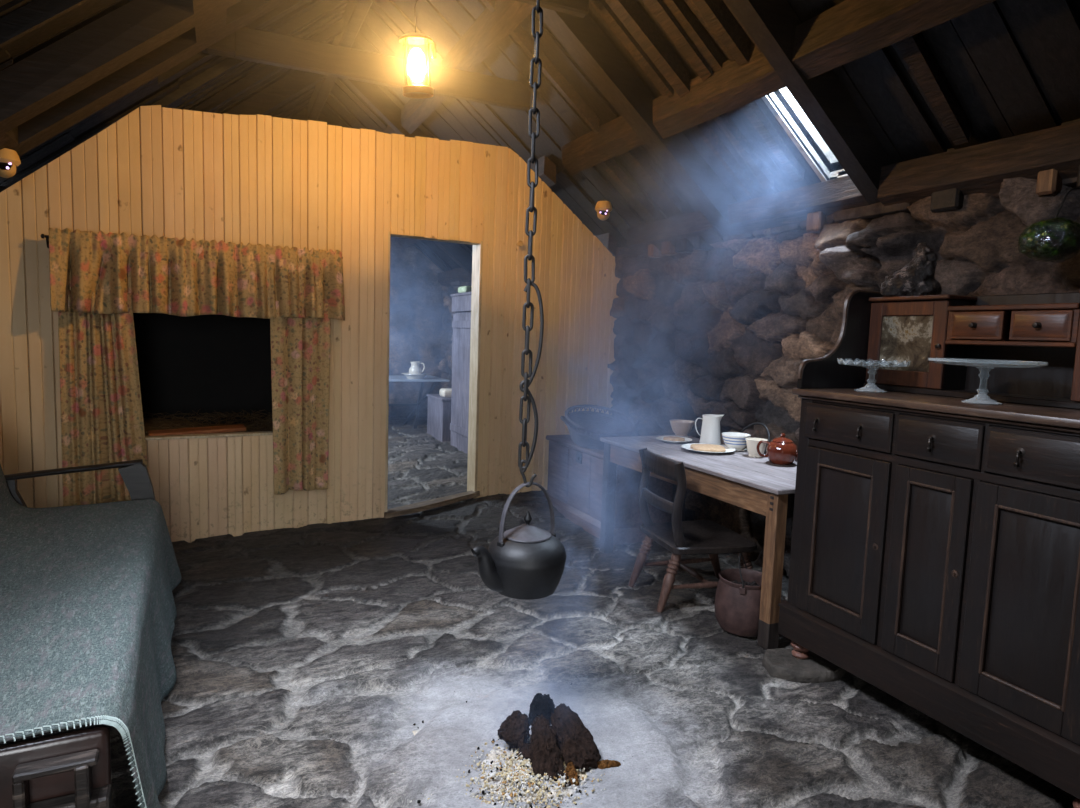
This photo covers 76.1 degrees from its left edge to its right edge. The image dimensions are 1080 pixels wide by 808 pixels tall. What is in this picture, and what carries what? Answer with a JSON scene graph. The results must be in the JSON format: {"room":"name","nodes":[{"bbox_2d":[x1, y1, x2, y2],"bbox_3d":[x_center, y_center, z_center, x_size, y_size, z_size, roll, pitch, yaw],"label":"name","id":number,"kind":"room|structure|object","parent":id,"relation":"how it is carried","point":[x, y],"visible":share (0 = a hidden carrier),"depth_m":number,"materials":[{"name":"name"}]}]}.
{"room":"traditional cottage interior","nodes":[
{"label":"traditional cottage interior","id":0,"kind":"room"},
{"bbox_2d":[0,186,7,191],"bbox_3d":[-2.785,-0.117,3.294,0.135,2.100,11.300,-1,6,-25],"label":"wall","id":1,"kind":"structure","parent":0,"point":[2,188],"depth_m":3.97,"materials":[{"name":"stone"}]},
{"bbox_2d":[0,126,20,150],"bbox_3d":[-1.392,-0.977,0.794,0.150,0.324,5.620,-1,6,-25],"label":"trim","id":2,"kind":"structure","parent":1,"relation":"attached to","point":[9,140],"depth_m":3.15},
{"bbox_2d":[0,148,20,177],"bbox_3d":[-2.488,-1.115,3.207,0.124,0.129,0.124,-2,7,-33],"label":"security camera","id":3,"kind":"object","parent":1,"relation":"attached to","point":[9,159],"visible":1,"depth_m":3.18,"materials":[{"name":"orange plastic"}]},
{"bbox_2d":[0,0,241,135],"bbox_3d":[-1.700,-1.815,3.179,2.331,2.058,0.158,-1,6,-25],"label":"roof beam","id":4,"kind":"structure","parent":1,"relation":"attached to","point":[69,65],"depth_m":3.03,"materials":[{"name":"wood"}]},
{"bbox_2d":[16,0,288,155],"bbox_3d":[-1.851,-1.853,3.507,2.336,2.064,0.148,-1,6,-25],"label":"roof beam","id":5,"kind":"structure","parent":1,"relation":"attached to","point":[65,114],"depth_m":3.40,"materials":[{"name":"wood"}]},
{"bbox_2d":[225,70,327,114],"bbox_3d":[-2.827,-2.098,5.609,2.340,2.063,0.132,-1,6,-25],"label":"trim","id":6,"kind":"structure","parent":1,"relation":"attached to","point":[280,92],"depth_m":5.78,"materials":[{"name":"wood"}]},
{"bbox_2d":[288,107,307,120],"bbox_3d":[-3.577,-2.280,7.234,2.331,2.069,0.122,-1,6,-25],"label":"trim","id":7,"kind":"structure","parent":1,"relation":"attached to","point":[301,115],"depth_m":7.52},
{"bbox_2d":[0,0,348,186],"bbox_3d":[-1.911,-1.964,3.513,2.365,1.991,11.746,-1,6,-25],"label":"ceiling","id":8,"kind":"structure","parent":0,"point":[149,93],"depth_m":4.19,"materials":[{"name":"wood"}]},
{"bbox_2d":[0,0,88,47],"bbox_3d":[-1.595,-1.765,2.744,1.153,1.016,0.051,-1,6,-25],"label":"trim","id":9,"kind":"structure","parent":8,"relation":"attached to","point":[36,13],"depth_m":2.61,"materials":[{"name":"wood"}]},
{"bbox_2d":[193,0,226,45],"bbox_3d":[-0.549,-1.705,1.099,0.149,0.314,5.619,-1,6,-25],"label":"trim","id":10,"kind":"structure","parent":8,"relation":"attached to","point":[213,29],"depth_m":3.37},
{"bbox_2d":[207,32,235,57],"bbox_3d":[-1.785,-2.111,3.862,0.150,0.280,0.100,-1,6,-25],"label":"trim","id":11,"kind":"structure","parent":8,"relation":"attached to","point":[226,46],"depth_m":3.85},
{"bbox_2d":[139,0,347,114],"bbox_3d":[-2.130,-2.197,4.547,1.812,1.512,0.061,-1,6,-25],"label":"roof beam","id":12,"kind":"structure","parent":8,"relation":"attached to","point":[227,64],"depth_m":4.55,"materials":[{"name":"wood"}]},
{"bbox_2d":[191,19,342,111],"bbox_3d":[-2.385,-2.241,5.088,1.805,1.546,0.064,-1,6,-25],"label":"roof beam","id":13,"kind":"structure","parent":8,"relation":"attached to","point":[332,31],"depth_m":5.15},
{"bbox_2d":[514,0,588,17],"bbox_3d":[-0.495,-2.041,3.183,1.620,0.140,0.060,-1,6,-25],"label":"trim","id":14,"kind":"structure","parent":8,"relation":"attached to","point":[580,8],"depth_m":3.46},
{"bbox_2d":[399,0,435,98],"bbox_3d":[-0.583,-1.711,3.235,0.163,0.496,0.239,3,6,7],"label":"lantern","id":15,"kind":"object","parent":14,"relation":"hanging from","point":[411,39],"visible":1,"depth_m":3.25,"materials":[{"name":"gold metal"}]},
{"bbox_2d":[518,0,543,486],"bbox_3d":[0.002,-1.081,2.158,0.071,2.728,0.037,0,6,-16],"label":"chain","id":16,"kind":"object","parent":14,"relation":"hanging from","point":[526,382],"visible":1,"depth_m":2.22,"materials":[{"name":"metal"}]},
{"bbox_2d":[471,482,565,599],"bbox_3d":[-0.050,0.445,2.293,0.268,0.370,0.312,4,6,19],"label":"kettle","id":17,"kind":"object","parent":16,"relation":"hanging from","point":[526,561],"visible":1,"depth_m":2.23,"materials":[{"name":"black metal"}]},
{"bbox_2d":[133,313,271,423],"bbox_3d":[-2.284,-0.332,4.615,1.360,1.320,0.970,-1,7,-30],"label":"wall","id":18,"kind":"structure","parent":0,"point":[203,363],"depth_m":5.04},
{"bbox_2d":[143,409,272,435],"bbox_3d":[-2.282,0.160,4.632,1.240,0.216,0.942,-1,7,-30],"label":"straw","id":19,"kind":"object","parent":18,"relation":"in","point":[153,423],"visible":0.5,"depth_m":4.69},
{"bbox_2d":[148,424,245,435],"bbox_3d":[-2.113,0.166,4.267,0.540,0.050,0.091,-2,7,-33],"label":"plank","id":20,"kind":"object","parent":19,"relation":"on","point":[240,427],"visible":0.92,"depth_m":4.25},
{"bbox_2d":[0,105,619,542],"bbox_3d":[-1.223,-0.502,4.626,4.340,2.707,0.072,-1,7,-30],"label":"wall","id":21,"kind":"structure","parent":0,"point":[256,179],"depth_m":4.44,"materials":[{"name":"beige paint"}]},
{"bbox_2d":[41,234,342,258],"bbox_3d":[-1.967,-0.890,4.062,1.580,0.084,0.086,-1,7,-31],"label":"curtain rod","id":22,"kind":"object","parent":21,"relation":"attached to","point":[43,236],"visible":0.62,"depth_m":3.64,"materials":[{"name":"black metal"}]},
{"bbox_2d":[48,228,344,320],"bbox_3d":[-1.924,-0.736,4.040,1.548,0.460,0.165,-1,7,-30],"label":"valance","id":23,"kind":"object","parent":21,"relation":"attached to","point":[184,278],"visible":1,"depth_m":3.97,"materials":[{"name":"fabric"}]},
{"bbox_2d":[58,290,147,505],"bbox_3d":[-2.442,0.011,3.885,0.430,1.268,0.076,-1,6,-27],"label":"curtain","id":24,"kind":"object","parent":23,"relation":"hanging from","point":[102,422],"visible":0.77,"depth_m":3.87,"materials":[{"name":"fabric"}]},
{"bbox_2d":[270,301,330,494],"bbox_3d":[-1.531,-0.037,4.412,0.370,1.218,0.078,-2,7,-31],"label":"curtain","id":25,"kind":"object","parent":23,"relation":"hanging from","point":[300,347],"visible":0.94,"depth_m":4.41,"materials":[{"name":"fabric"}]},
{"bbox_2d":[158,0,305,87],"bbox_3d":[-1.610,-2.349,4.128,1.212,1.076,0.059,-1,6,-25],"label":"roof beam","id":26,"kind":"structure","parent":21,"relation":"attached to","point":[197,59],"depth_m":4.01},
{"bbox_2d":[384,232,482,517],"bbox_3d":[-0.764,-0.171,4.946,0.734,2.015,0.177,-2,7,-34],"label":"door frame","id":27,"kind":"structure","parent":21,"relation":"in","point":[477,249],"depth_m":5.07,"materials":[{"name":"paint"}]},
{"bbox_2d":[398,155,555,247],"bbox_3d":[-0.925,-2.032,7.425,0.095,0.208,4.811,-1,6,-25],"label":"roof beam","id":28,"kind":"structure","parent":21,"relation":"attached to","point":[546,168],"depth_m":5.29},
{"bbox_2d":[516,241,522,246],"bbox_3d":[-0.150,-1.186,5.117,0.048,0.048,0.061,-1,6,-25],"label":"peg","id":29,"kind":"object","parent":21,"relation":"attached to","point":[520,243],"visible":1,"depth_m":5.09,"materials":[{"name":"brown wood"}]},
{"bbox_2d":[388,236,444,417],"bbox_3d":[-3.135,-1.571,9.121,4.600,3.872,0.120,-1,6,-25],"label":"wall","id":30,"kind":"structure","parent":0,"point":[416,331],"depth_m":9.81,"materials":[{"name":"stone"}]},
{"bbox_2d":[307,0,372,120],"bbox_3d":[-0.802,-2.782,3.909,0.100,0.170,11.300,-1,6,-25],"label":"trim","id":31,"kind":"structure","parent":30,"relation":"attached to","point":[356,11],"depth_m":5.44,"materials":[{"name":"wood"}]},
{"bbox_2d":[383,0,532,134],"bbox_3d":[-1.315,-2.580,6.465,0.097,0.219,6.116,-1,6,-25],"label":"roof beam","id":32,"kind":"structure","parent":30,"relation":"attached to","point":[490,29],"depth_m":4.48,"materials":[{"name":"wood"}]},
{"bbox_2d":[110,416,1075,807],"bbox_3d":[-0.916,0.822,4.269,4.900,0.139,11.500,-1,6,-25],"label":"floor","id":33,"kind":"structure","parent":0,"point":[296,652],"depth_m":2.58,"materials":[{"name":"stone"}]},
{"bbox_2d":[0,459,155,807],"bbox_3d":[-1.719,0.613,2.272,0.715,0.820,2.240,-1,6,-27],"label":"frame","id":34,"kind":"object","parent":33,"relation":"on","point":[70,768],"visible":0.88,"depth_m":1.45,"materials":[{"name":"black wood"}]},
{"bbox_2d":[0,464,181,807],"bbox_3d":[-1.686,0.597,2.281,0.857,0.833,2.122,-1,6,-27],"label":"blanket","id":35,"kind":"object","parent":34,"relation":"on","point":[88,612],"visible":1,"depth_m":2.05,"materials":[{"name":"fabric"}]},
{"bbox_2d":[389,375,448,427],"bbox_3d":[-1.991,0.027,8.749,1.473,0.730,0.850,-1,6,-25],"label":"trestle table","id":36,"kind":"object","parent":33,"relation":"on","point":[392,378],"visible":0.37,"depth_m":8.81,"materials":[{"name":"black wood"}]},
{"bbox_2d":[401,373,427,378],"bbox_3d":[-1.569,-0.351,8.674,0.344,0.064,0.344,-1,6,-25],"label":"basin","id":37,"kind":"object","parent":36,"relation":"on","point":[422,375],"visible":0.93,"depth_m":8.57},
{"bbox_2d":[409,361,424,373],"bbox_3d":[-1.560,-0.431,8.671,0.179,0.200,0.164,-2,7,-35],"label":"pitcher","id":38,"kind":"object","parent":37,"relation":"in","point":[415,368],"visible":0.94,"depth_m":8.61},
{"bbox_2d":[427,394,450,441],"bbox_3d":[-1.000,0.187,8.124,0.522,0.560,0.644,-1,6,-25],"label":"storage box","id":39,"kind":"object","parent":33,"relation":"on","point":[439,408],"visible":0.35,"depth_m":7.84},
{"bbox_2d":[439,388,451,397],"bbox_3d":[-1.028,-0.127,7.932,0.227,0.100,0.215,-1,6,-25],"label":"folded cloth","id":40,"kind":"object","parent":39,"relation":"on","point":[444,392],"visible":0.51,"depth_m":7.84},
{"bbox_2d":[450,291,470,453],"bbox_3d":[-0.552,-0.285,7.203,0.570,1.710,0.840,-1,6,-25],"label":"tall cabinet","id":41,"kind":"object","parent":33,"relation":"on","point":[461,302],"visible":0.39,"depth_m":7.16,"materials":[{"name":"wood"}]},
{"bbox_2d":[458,286,471,292],"bbox_3d":[-0.723,-1.181,7.154,0.200,0.070,0.260,-1,6,-25],"label":"folded cloth","id":42,"kind":"object","parent":41,"relation":"on","point":[462,289],"visible":0.45,"depth_m":7.03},
{"bbox_2d":[391,683,604,807],"bbox_3d":[-0.019,1.076,2.062,0.849,0.075,0.879,0,6,-22],"label":"ash","id":43,"kind":"object","parent":33,"relation":"on","point":[504,774],"visible":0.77,"depth_m":1.97},
{"bbox_2d":[497,710,529,749],"bbox_3d":[-0.078,1.008,2.130,0.098,0.098,0.095,4,6,22],"label":"turf","id":44,"kind":"object","parent":43,"relation":"on","point":[514,730],"visible":1,"depth_m":2.11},
{"bbox_2d":[516,743,529,760],"bbox_3d":[-0.039,1.064,2.058,0.088,0.088,0.099,0,6,-18],"label":"turf","id":45,"kind":"object","parent":43,"relation":"on","point":[524,751],"visible":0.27,"depth_m":2.06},
{"bbox_2d":[528,693,554,725],"bbox_3d":[0.007,0.960,2.163,0.082,0.100,0.102,4,6,16],"label":"turf","id":46,"kind":"object","parent":43,"relation":"on","point":[540,704],"visible":0.77,"depth_m":2.14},
{"bbox_2d":[528,714,564,781],"bbox_3d":[0.009,1.034,2.041,0.107,0.170,0.167,0,6,-21],"label":"turf","id":47,"kind":"object","parent":43,"relation":"on","point":[544,755],"visible":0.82,"depth_m":2.03,"materials":[{"name":"soil"}]},
{"bbox_2d":[565,762,579,785],"bbox_3d":[0.089,1.078,2.001,0.042,0.054,0.055,-1,6,-24],"label":"chip","id":48,"kind":"object","parent":43,"relation":"on","point":[571,772],"visible":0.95,"depth_m":2.00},
{"bbox_2d":[550,703,600,771],"bbox_3d":[0.099,1.025,2.101,0.171,0.166,0.133,7,8,44],"label":"turf","id":49,"kind":"object","parent":43,"relation":"on","point":[576,744],"visible":0.94,"depth_m":2.08,"materials":[{"name":"soil"}]},
{"bbox_2d":[597,759,620,768],"bbox_3d":[0.204,1.089,2.081,0.086,0.025,0.039,1,6,-10],"label":"chip","id":50,"kind":"object","parent":43,"relation":"on","point":[602,764],"visible":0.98,"depth_m":2.08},
{"bbox_2d":[543,435,672,544],"bbox_3d":[0.499,0.560,4.906,0.570,0.550,1.040,-1,6,-25],"label":"wooden chest","id":51,"kind":"object","parent":33,"relation":"on","point":[575,472],"visible":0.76,"depth_m":4.61,"materials":[{"name":"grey wood"}]},
{"bbox_2d":[560,404,638,449],"bbox_3d":[0.413,0.172,4.782,0.493,0.292,0.498,6,7,32],"label":"basket","id":52,"kind":"object","parent":51,"relation":"on","point":[586,428],"visible":0.84,"depth_m":4.90,"materials":[{"name":"wicker"}]},
{"bbox_2d":[629,447,756,611],"bbox_3d":[0.794,0.617,3.507,0.560,0.739,0.480,0,6,-16],"label":"chair","id":53,"kind":"object","parent":33,"relation":"on","point":[694,537],"visible":0.91,"depth_m":3.41,"materials":[{"name":"brown wood"}]},
{"bbox_2d":[600,435,796,649],"bbox_3d":[0.934,0.623,3.664,0.605,0.700,1.478,-1,6,-25],"label":"side table","id":54,"kind":"object","parent":33,"relation":"on","point":[736,478],"visible":0.64,"depth_m":3.22,"materials":[{"name":"brown wood"}]},
{"bbox_2d":[656,436,691,443],"bbox_3d":[0.793,0.214,4.083,0.210,0.020,0.210,-1,6,-25],"label":"plate","id":55,"kind":"object","parent":54,"relation":"on","point":[659,437],"visible":0.7,"depth_m":4.03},
{"bbox_2d":[663,436,684,440],"bbox_3d":[0.793,0.206,4.082,0.106,0.018,0.117,-3,8,-42],"label":"oatcake","id":56,"kind":"object","parent":55,"relation":"on","point":[669,438],"visible":0.91,"depth_m":4.05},
{"bbox_2d":[670,419,693,435],"bbox_3d":[0.902,0.152,4.392,0.156,0.090,0.156,-1,6,-25],"label":"bowl","id":57,"kind":"object","parent":54,"relation":"on","point":[679,427],"visible":1,"depth_m":4.34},
{"bbox_2d":[681,443,735,453],"bbox_3d":[0.922,0.249,3.781,0.290,0.020,0.290,-1,6,-25],"label":"plate","id":58,"kind":"object","parent":54,"relation":"on","point":[686,446],"visible":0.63,"depth_m":3.75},
{"bbox_2d":[690,444,725,451],"bbox_3d":[0.921,0.240,3.780,0.179,0.018,0.200,2,6,1],"label":"oatcake","id":59,"kind":"object","parent":58,"relation":"on","point":[699,447],"visible":0.94,"depth_m":3.73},
{"bbox_2d":[695,414,723,444],"bbox_3d":[0.994,0.148,4.033,0.138,0.176,0.124,-3,7,-41],"label":"jug","id":60,"kind":"object","parent":54,"relation":"on","point":[710,430],"visible":0.93,"depth_m":3.99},
{"bbox_2d":[740,422,769,453],"bbox_3d":[1.205,0.183,3.870,0.101,0.156,0.220,-2,7,-31],"label":"loop","id":61,"kind":"object","parent":54,"relation":"on","point":[756,423],"visible":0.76,"depth_m":3.87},
{"bbox_2d":[745,438,767,457],"bbox_3d":[1.144,0.232,3.648,0.118,0.093,0.115,3,6,7],"label":"cup","id":62,"kind":"object","parent":54,"relation":"on","point":[751,443],"visible":0.8,"depth_m":3.62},
{"bbox_2d":[766,461,796,466],"bbox_3d":[1.204,0.298,3.446,0.146,0.006,0.146,-1,6,-25],"label":"mat","id":63,"kind":"object","parent":54,"relation":"on","point":[767,462],"visible":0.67,"depth_m":3.40,"materials":[{"name":"wicker"}]},
{"bbox_2d":[756,433,797,464],"bbox_3d":[1.211,0.220,3.434,0.149,0.152,0.225,-4,8,-45],"label":"teapot","id":64,"kind":"object","parent":63,"relation":"on","point":[781,450],"visible":0.89,"depth_m":3.39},
{"bbox_3d":[1.089,0.251,3.847,0.132,0.014,0.132,-1,6,-25],"label":"saucer","id":65,"kind":"object","parent":54,"relation":"on","visible":0},
{"bbox_2d":[722,432,750,449],"bbox_3d":[1.091,0.209,3.843,0.156,0.084,0.156,-1,6,-25],"label":"bowl","id":66,"kind":"object","parent":65,"relation":"on","point":[736,440],"visible":0.86,"depth_m":3.79,"materials":[{"name":"white ceramic"}]},
{"bbox_2d":[714,553,761,636],"bbox_3d":[0.929,0.852,3.127,0.260,0.350,0.260,4,6,22],"label":"bucket","id":67,"kind":"object","parent":33,"relation":"on","point":[737,606],"visible":0.84,"depth_m":3.04,"materials":[{"name":"metal"}]},
{"bbox_2d":[732,580,759,585],"bbox_3d":[0.927,0.845,3.125,0.208,0.036,0.201,-1,6,-25],"label":"crumbs","id":68,"kind":"object","parent":67,"relation":"in","point":[754,583],"visible":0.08,"depth_m":3.19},
{"bbox_2d":[762,648,845,682],"bbox_3d":[1.062,1.056,2.777,0.320,0.046,0.215,4,6,18],"label":"stone slab","id":69,"kind":"object","parent":33,"relation":"on","point":[780,663],"visible":0.83,"depth_m":2.73,"materials":[{"name":"stone"}]},
{"bbox_2d":[778,289,1079,807],"bbox_3d":[1.493,0.353,2.362,0.576,1.529,1.200,-1,6,-25],"label":"dresser","id":70,"kind":"object","parent":33,"relation":"on","point":[935,556],"visible":0.99,"depth_m":2.27,"materials":[{"name":"brown wood"}]},
{"bbox_2d":[837,358,909,392],"bbox_3d":[1.286,-0.111,2.673,0.256,0.125,0.256,-1,6,-25],"label":"cake stand","id":71,"kind":"object","parent":70,"relation":"on","point":[869,364],"visible":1,"depth_m":2.65,"materials":[{"name":"clear glass"}]},
{"bbox_2d":[880,242,941,296],"bbox_3d":[1.474,-0.529,2.736,0.238,0.220,0.126,2,6,0],"label":"ornament","id":72,"kind":"object","parent":70,"relation":"on","point":[916,278],"visible":0.9,"depth_m":2.70,"materials":[{"name":"stone"}]},
{"bbox_2d":[928,358,1047,404],"bbox_3d":[1.454,-0.073,2.262,0.332,0.143,0.332,-1,6,-25],"label":"cake stand","id":73,"kind":"object","parent":70,"relation":"on","point":[976,364],"visible":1,"depth_m":2.22,"materials":[{"name":"clear glass"}]},
{"bbox_2d":[945,303,1079,347],"bbox_3d":[1.640,-0.267,2.359,0.156,0.137,0.426,-1,6,-25],"label":"drawers","id":74,"kind":"object","parent":70,"relation":"attached to","point":[996,325],"depth_m":2.33,"materials":[{"name":"brown wood"}]},
{"bbox_2d":[321,0,1079,271],"bbox_3d":[0.257,-1.956,4.592,2.475,2.079,11.876,-1,6,-25],"label":"ceiling","id":75,"kind":"structure","parent":0,"point":[1012,66],"depth_m":3.77,"materials":[{"name":"wood"}]},
{"bbox_2d":[202,26,530,110],"bbox_3d":[-0.996,-2.096,4.324,2.030,0.170,0.070,-1,6,-25],"label":"roof beam","id":76,"kind":"structure","parent":75,"relation":"attached to","point":[252,44],"depth_m":4.26,"materials":[{"name":"wood"}]},
{"bbox_2d":[481,0,599,132],"bbox_3d":[-0.169,-2.293,4.173,1.264,1.088,0.066,-1,6,-25],"label":"roof beam","id":77,"kind":"structure","parent":75,"relation":"attached to","point":[519,34],"depth_m":4.32,"materials":[{"name":"wood"}]},
{"bbox_2d":[595,201,611,219],"bbox_3d":[0.445,-1.351,4.839,0.124,0.129,0.124,2,6,3],"label":"security camera","id":78,"kind":"object","parent":75,"relation":"attached to","point":[603,209],"visible":1,"depth_m":4.79,"materials":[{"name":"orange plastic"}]},
{"bbox_2d":[589,0,665,95],"bbox_3d":[0.234,-2.148,3.546,1.064,0.904,0.051,-1,6,-25],"label":"trim","id":79,"kind":"structure","parent":75,"relation":"attached to","point":[611,27],"depth_m":3.69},
{"bbox_2d":[605,0,689,97],"bbox_3d":[0.304,-2.109,3.397,1.062,0.962,0.085,-1,6,-25],"label":"roof beam","id":80,"kind":"structure","parent":75,"relation":"attached to","point":[629,12],"depth_m":3.53,"materials":[{"name":"wood"}]},
{"bbox_2d":[592,0,753,196],"bbox_3d":[0.689,-1.743,3.750,1.249,1.072,0.056,-1,6,-25],"label":"roof beam","id":81,"kind":"structure","parent":75,"relation":"attached to","point":[704,130],"depth_m":3.84,"materials":[{"name":"wood"}]},
{"bbox_2d":[642,0,711,81],"bbox_3d":[0.386,-2.101,3.217,1.063,0.935,0.100,-1,6,-25],"label":"trim","id":82,"kind":"structure","parent":75,"relation":"attached to","point":[659,10],"depth_m":3.38,"materials":[{"name":"wood"}]},
{"bbox_2d":[685,0,733,61],"bbox_3d":[0.639,-1.929,3.151,0.663,0.582,0.052,-1,6,-25],"label":"trim","id":83,"kind":"structure","parent":75,"relation":"attached to","point":[690,3],"depth_m":3.25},
{"bbox_2d":[692,0,749,64],"bbox_3d":[0.500,-2.061,2.977,1.062,0.942,0.080,-1,6,-25],"label":"trim","id":84,"kind":"structure","parent":75,"relation":"attached to","point":[716,13],"depth_m":3.16,"materials":[{"name":"wood"}]},
{"bbox_2d":[663,0,804,182],"bbox_3d":[0.846,-1.719,3.408,1.250,1.064,0.087,-1,6,-25],"label":"trim","id":85,"kind":"structure","parent":75,"relation":"attached to","point":[680,10],"depth_m":3.49,"materials":[{"name":"wood"}]},
{"bbox_2d":[723,0,761,52],"bbox_3d":[0.547,-2.057,2.869,1.064,0.933,0.063,-1,6,-25],"label":"trim","id":86,"kind":"structure","parent":75,"relation":"attached to","point":[725,2],"depth_m":3.09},
{"bbox_2d":[713,113,773,188],"bbox_3d":[1.091,-1.448,3.795,0.494,0.450,0.079,-1,6,-25],"label":"trim","id":87,"kind":"structure","parent":75,"relation":"attached to","point":[739,142],"depth_m":3.80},
{"bbox_2d":[762,87,847,181],"bbox_3d":[1.370,-1.497,3.370,0.570,0.766,0.355,-1,6,-25],"label":"window","id":88,"kind":"structure","parent":75,"relation":"attached to","point":[786,94],"depth_m":3.55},
{"bbox_2d":[792,0,995,78],"bbox_3d":[1.380,-1.463,2.457,0.099,0.210,1.203,-1,6,-25],"label":"roof beam","id":89,"kind":"structure","parent":75,"relation":"attached to","point":[848,31],"depth_m":2.68,"materials":[{"name":"wood"}]},
{"bbox_2d":[895,32,971,145],"bbox_3d":[1.567,-1.320,2.770,0.485,0.467,0.084,-1,6,-25],"label":"trim","id":90,"kind":"structure","parent":75,"relation":"attached to","point":[915,49],"depth_m":2.77,"materials":[{"name":"wood"}]},
{"bbox_2d":[438,177,1079,576],"bbox_3d":[0.834,-0.139,4.970,0.294,2.050,11.300,-1,6,-25],"label":"wall","id":91,"kind":"structure","parent":0,"point":[727,329],"depth_m":4.07,"materials":[{"name":"stone"}]},
{"bbox_2d":[342,78,426,137],"bbox_3d":[-0.750,-2.095,6.582,2.396,2.106,0.123,-1,6,-25],"label":"trim","id":92,"kind":"structure","parent":91,"relation":"attached to","point":[370,93],"depth_m":6.16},
{"bbox_2d":[313,112,471,274],"bbox_3d":[-1.496,-2.283,8.198,2.398,2.114,0.135,-1,6,-25],"label":"roof beam","id":93,"kind":"structure","parent":91,"relation":"attached to","point":[455,251],"depth_m":8.42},
{"bbox_2d":[438,233,616,286],"bbox_3d":[-0.420,-1.526,7.720,0.090,0.190,4.818,-1,6,-25],"label":"trim","id":94,"kind":"structure","parent":91,"relation":"attached to","point":[445,278],"depth_m":8.88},
{"bbox_2d":[561,116,643,174],"bbox_3d":[0.408,-1.713,4.549,0.093,0.195,1.040,-1,6,-25],"label":"roof beam","id":95,"kind":"structure","parent":91,"relation":"attached to","point":[616,137],"depth_m":4.53,"materials":[{"name":"wood"}]},
{"bbox_2d":[599,158,654,220],"bbox_3d":[0.603,-1.551,4.850,0.492,0.471,0.058,-1,6,-25],"label":"trim","id":96,"kind":"structure","parent":91,"relation":"attached to","point":[610,166],"depth_m":4.85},
{"bbox_2d":[531,5,737,236],"bbox_3d":[0.482,-1.791,3.931,2.400,2.116,0.158,-1,6,-25],"label":"roof beam","id":97,"kind":"structure","parent":91,"relation":"attached to","point":[583,38],"depth_m":3.93,"materials":[{"name":"wood"}]},
{"bbox_2d":[623,148,681,213],"bbox_3d":[0.730,-1.522,4.575,0.495,0.460,0.073,-1,6,-25],"label":"trim","id":98,"kind":"structure","parent":91,"relation":"attached to","point":[636,159],"depth_m":4.58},
{"bbox_2d":[648,244,663,257],"bbox_3d":[0.957,-1.130,5.119,0.340,0.100,0.070,-1,6,-25],"label":"trim","id":99,"kind":"structure","parent":91,"relation":"attached to","point":[653,251],"depth_m":5.04,"materials":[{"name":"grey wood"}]},
{"bbox_2d":[661,241,676,255],"bbox_3d":[1.035,-1.111,4.952,0.340,0.100,0.100,-1,6,-25],"label":"trim","id":100,"kind":"structure","parent":91,"relation":"attached to","point":[667,248],"depth_m":4.86,"materials":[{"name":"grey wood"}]},
{"bbox_2d":[627,211,722,254],"bbox_3d":[0.920,-1.193,4.840,0.099,0.204,1.032,-1,6,-25],"label":"trim","id":101,"kind":"structure","parent":91,"relation":"attached to","point":[690,225],"depth_m":4.77,"materials":[{"name":"wood"}]},
{"bbox_2d":[675,238,693,253],"bbox_3d":[1.112,-1.091,4.785,0.340,0.100,0.130,-1,6,-25],"label":"trim","id":102,"kind":"structure","parent":91,"relation":"attached to","point":[683,245],"depth_m":4.69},
{"bbox_2d":[694,235,712,250],"bbox_3d":[1.188,-1.073,4.623,0.340,0.100,0.070,-1,6,-25],"label":"trim","id":103,"kind":"structure","parent":91,"relation":"attached to","point":[700,243],"depth_m":4.54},
{"bbox_2d":[652,46,785,139],"bbox_3d":[0.891,-1.582,3.513,0.094,0.214,1.002,-1,6,-25],"label":"roof beam","id":104,"kind":"structure","parent":91,"relation":"attached to","point":[733,86],"depth_m":3.45,"materials":[{"name":"wood"}]},
{"bbox_2d":[448,177,1076,287],"bbox_3d":[1.067,-1.163,5.160,0.547,0.105,11.660,-1,6,-25],"label":"trim","id":105,"kind":"structure","parent":91,"relation":"on","point":[877,210],"depth_m":3.49,"materials":[{"name":"wood"}]},
{"bbox_2d":[728,176,868,234],"bbox_3d":[1.400,-1.081,3.806,0.099,0.191,1.000,-1,6,-25],"label":"roof beam","id":106,"kind":"structure","parent":91,"relation":"attached to","point":[792,206],"depth_m":3.77,"materials":[{"name":"wood"}]},
{"bbox_2d":[726,0,892,204],"bbox_3d":[0.946,-1.681,2.933,2.398,2.102,0.112,-1,6,-25],"label":"roof beam","id":107,"kind":"structure","parent":91,"relation":"attached to","point":[771,24],"depth_m":3.09,"materials":[{"name":"wood"}]},
{"bbox_2d":[806,211,826,233],"bbox_3d":[1.600,-0.971,3.734,0.340,0.100,0.100,-1,6,-25],"label":"wooden block","id":108,"kind":"object","parent":91,"relation":"attached to","point":[815,223],"depth_m":3.65,"materials":[{"name":"brown wood"}]},
{"bbox_2d":[930,188,963,212],"bbox_3d":[1.907,-0.895,3.071,0.340,0.100,0.130,-1,6,-25],"label":"wooden block","id":109,"kind":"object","parent":91,"relation":"attached to","point":[950,199],"depth_m":2.99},
{"bbox_2d":[877,121,1079,205],"bbox_3d":[1.891,-0.951,2.749,0.097,0.215,1.194,-1,6,-25],"label":"roof beam","id":110,"kind":"structure","parent":91,"relation":"attached to","point":[980,168],"depth_m":2.82,"materials":[{"name":"wood"}]},
{"bbox_2d":[1018,187,1079,262],"bbox_3d":[1.847,-0.649,2.477,0.207,0.283,0.212,5,7,30],"label":"float","id":111,"kind":"object","parent":91,"relation":"hanging from","point":[1056,240],"visible":1,"depth_m":2.42,"materials":[{"name":"glass"}]},
{"bbox_2d":[1036,169,1062,195],"bbox_3d":[2.079,-0.853,2.701,0.340,0.100,0.070,-1,6,-25],"label":"wooden block","id":112,"kind":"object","parent":91,"relation":"attached to","point":[1049,182],"depth_m":2.62,"materials":[{"name":"brown wood"}]},
{"bbox_2d":[1076,165,1079,186],"bbox_3d":[2.144,-0.837,2.561,0.340,0.100,0.100,-1,6,-25],"label":"trim","id":113,"kind":"structure","parent":91,"relation":"attached to","point":[1078,176],"depth_m":2.53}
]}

